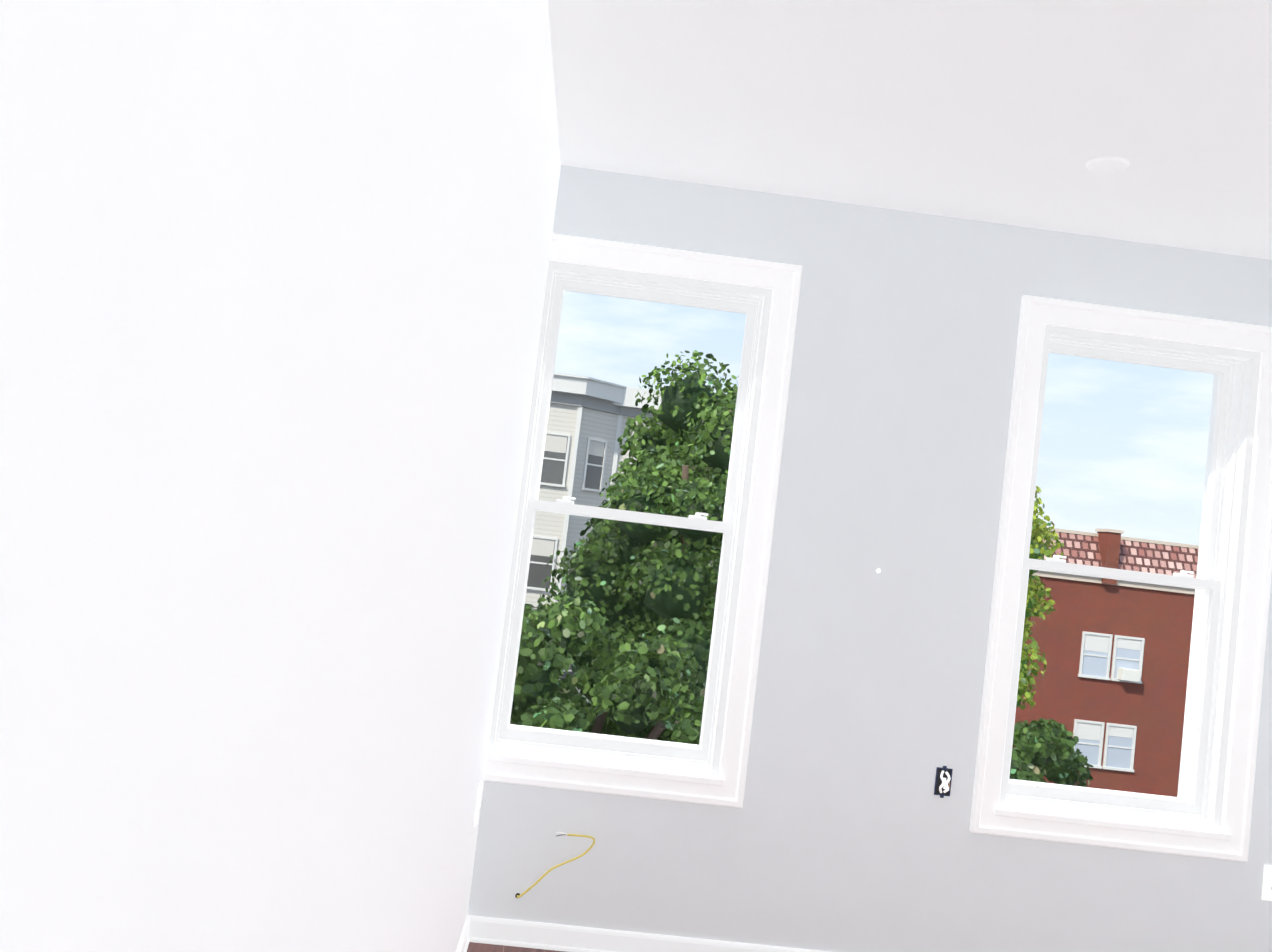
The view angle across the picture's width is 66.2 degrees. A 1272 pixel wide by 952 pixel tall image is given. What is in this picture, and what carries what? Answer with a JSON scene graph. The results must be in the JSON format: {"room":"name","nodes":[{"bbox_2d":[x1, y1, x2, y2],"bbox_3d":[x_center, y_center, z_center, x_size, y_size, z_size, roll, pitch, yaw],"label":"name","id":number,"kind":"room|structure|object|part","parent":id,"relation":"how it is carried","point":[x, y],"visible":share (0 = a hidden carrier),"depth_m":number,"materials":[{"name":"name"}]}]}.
{"room":"empty room","nodes":[
{"label":"empty room","id":0,"kind":"room"},
{"bbox_2d":[0,0,560,951],"bbox_3d":[-0.409,0.122,1.388,0.200,2.500,3.900,7,-3,-2],"label":"wall","id":1,"kind":"structure","parent":0,"point":[272,282],"depth_m":0.69,"materials":[{"name":"grey paint"}]},
{"bbox_2d":[456,915,469,951],"bbox_3d":[-0.444,1.337,1.328,0.018,0.074,3.500,7,-3,-2],"label":"baseboard","id":2,"kind":"structure","parent":1,"relation":"attached to","point":[464,941],"depth_m":2.97,"materials":[{"name":"grey wood"}]},
{"bbox_2d":[474,783,482,826],"bbox_3d":[-0.473,0.989,2.937,0.009,0.114,0.070,7,-3,-2],"label":"electrical outlet","id":3,"kind":"object","parent":1,"relation":"attached to","point":[479,796],"visible":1,"depth_m":2.91,"materials":[{"name":"grey plastic"}]},
{"bbox_2d":[467,942,564,951],"bbox_3d":[1.035,1.603,1.385,3.420,0.100,3.900,7,-3,-2],"label":"floor","id":4,"kind":"structure","parent":0,"point":[477,947],"depth_m":3.04,"materials":[{"name":"brown wood"}]},
{"bbox_2d":[467,165,1271,951],"bbox_3d":[1.093,0.403,3.300,3.033,2.500,0.200,7,-3,-2],"label":"wall","id":5,"kind":"structure","parent":0,"point":[845,829],"depth_m":3.18,"materials":[{"name":"grey paint"}]},
{"bbox_2d":[515,832,594,898],"bbox_3d":[-0.254,1.233,3.069,0.229,0.228,0.054,7,-3,-2],"label":"cord","id":6,"kind":"object","parent":5,"relation":"attached to","point":[517,895],"visible":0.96,"depth_m":3.06,"materials":[{"name":"yellow plastic"}]},
{"bbox_2d":[484,233,801,807],"bbox_3d":[0.022,0.139,3.240,0.840,1.765,0.224,7,-3,-2],"label":"window","id":7,"kind":"structure","parent":5,"relation":"in","point":[771,290],"depth_m":3.18,"materials":[{"name":"white wood"}]},
{"bbox_3d":[-0.062,0.508,3.216,0.694,0.790,0.032,7,-3,-2],"label":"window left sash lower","id":8,"kind":"part","parent":7,"relation":"part of","materials":[{"name":"white wood"}]},
{"bbox_3d":[-0.061,0.500,3.217,0.634,0.710,0.004,7,-3,-2],"label":"sash glass","id":9,"kind":"part","parent":7,"relation":"part of","materials":[{"name":"clear glass"}]},
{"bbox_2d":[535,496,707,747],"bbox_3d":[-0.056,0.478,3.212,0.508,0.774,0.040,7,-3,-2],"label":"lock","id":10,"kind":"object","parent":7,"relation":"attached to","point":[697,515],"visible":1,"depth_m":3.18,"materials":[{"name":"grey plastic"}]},
{"bbox_3d":[0.025,-0.237,3.300,0.634,0.724,0.004,7,-3,-2],"label":"sash glass","id":11,"kind":"part","parent":7,"relation":"part of","materials":[{"name":"clear glass"}]},
{"bbox_3d":[0.025,-0.238,3.300,0.694,0.790,0.032,7,-3,-2],"label":"window left sash upper","id":12,"kind":"part","parent":7,"relation":"part of","materials":[{"name":"white wood"}]},
{"bbox_2d":[467,915,827,951],"bbox_3d":[0.963,1.601,3.127,3.020,0.074,0.018,7,-3,-2],"label":"baseboard","id":13,"kind":"structure","parent":5,"relation":"attached to","point":[527,934],"depth_m":3.08,"materials":[{"name":"grey"}]},
{"bbox_2d":[934,766,952,797],"bbox_3d":[0.998,0.992,3.156,0.052,0.102,0.025,7,-3,-2],"label":"box","id":14,"kind":"object","parent":5,"relation":"attached to","point":[943,780],"visible":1,"depth_m":3.16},
{"bbox_2d":[969,295,1271,861],"bbox_3d":[1.637,0.334,3.307,0.920,1.765,0.224,7,-3,-2],"label":"window","id":15,"kind":"structure","parent":5,"relation":"in","point":[1219,827],"depth_m":3.24,"materials":[{"name":"white wood"}]},
{"bbox_3d":[1.594,0.700,3.286,0.634,0.710,0.004,7,-3,-2],"label":"sash glass","id":16,"kind":"part","parent":15,"relation":"part of","materials":[{"name":"clear glass"}]},
{"bbox_3d":[1.593,0.708,3.285,0.694,0.790,0.032,7,-3,-2],"label":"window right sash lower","id":17,"kind":"part","parent":15,"relation":"part of","materials":[{"name":"white wood"}]},
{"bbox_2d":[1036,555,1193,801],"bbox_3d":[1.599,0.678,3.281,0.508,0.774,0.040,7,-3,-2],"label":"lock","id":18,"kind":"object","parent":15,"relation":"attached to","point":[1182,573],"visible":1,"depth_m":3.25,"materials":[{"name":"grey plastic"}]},
{"bbox_3d":[1.679,-0.037,3.369,0.634,0.724,0.004,7,-3,-2],"label":"sash glass","id":19,"kind":"part","parent":15,"relation":"part of","materials":[{"name":"clear glass"}]},
{"bbox_3d":[1.679,-0.038,3.369,0.694,0.790,0.032,7,-3,-2],"label":"window right sash upper","id":20,"kind":"part","parent":15,"relation":"part of","materials":[{"name":"white wood"}]},
{"bbox_2d":[1262,865,1271,900],"bbox_3d":[2.090,1.336,3.198,0.070,0.114,0.009,7,-3,-2],"label":"electrical outlet","id":21,"kind":"object","parent":5,"relation":"attached to","point":[1267,887],"visible":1,"depth_m":3.19,"materials":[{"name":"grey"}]},
{"bbox_2d":[548,0,1271,259],"bbox_3d":[1.341,-0.985,1.525,3.420,0.120,3.900,7,-3,-2],"label":"ceiling","id":22,"kind":"structure","parent":0,"point":[1021,113],"depth_m":2.49,"materials":[{"name":"white paint"}]},
{"bbox_2d":[1086,156,1129,172],"bbox_3d":[1.307,-0.860,2.705,0.112,0.009,0.112,7,-3,-2],"label":"ceiling light","id":23,"kind":"object","parent":22,"relation":"attached to","point":[1108,164],"visible":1,"depth_m":2.69,"materials":[{"name":"white plastic"}]},
{"label":"outside","id":24,"kind":"structure","parent":0,"visible":0},
{"bbox_2d":[510,350,1198,796],"bbox_3d":[15.901,8.120,72.941,200.000,13.403,134.500,7,-3,-2],"label":"outdoor view","id":25,"kind":"structure","parent":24,"point":[644,658],"depth_m":17.28,"materials":[{"name":"plant"}]}
]}

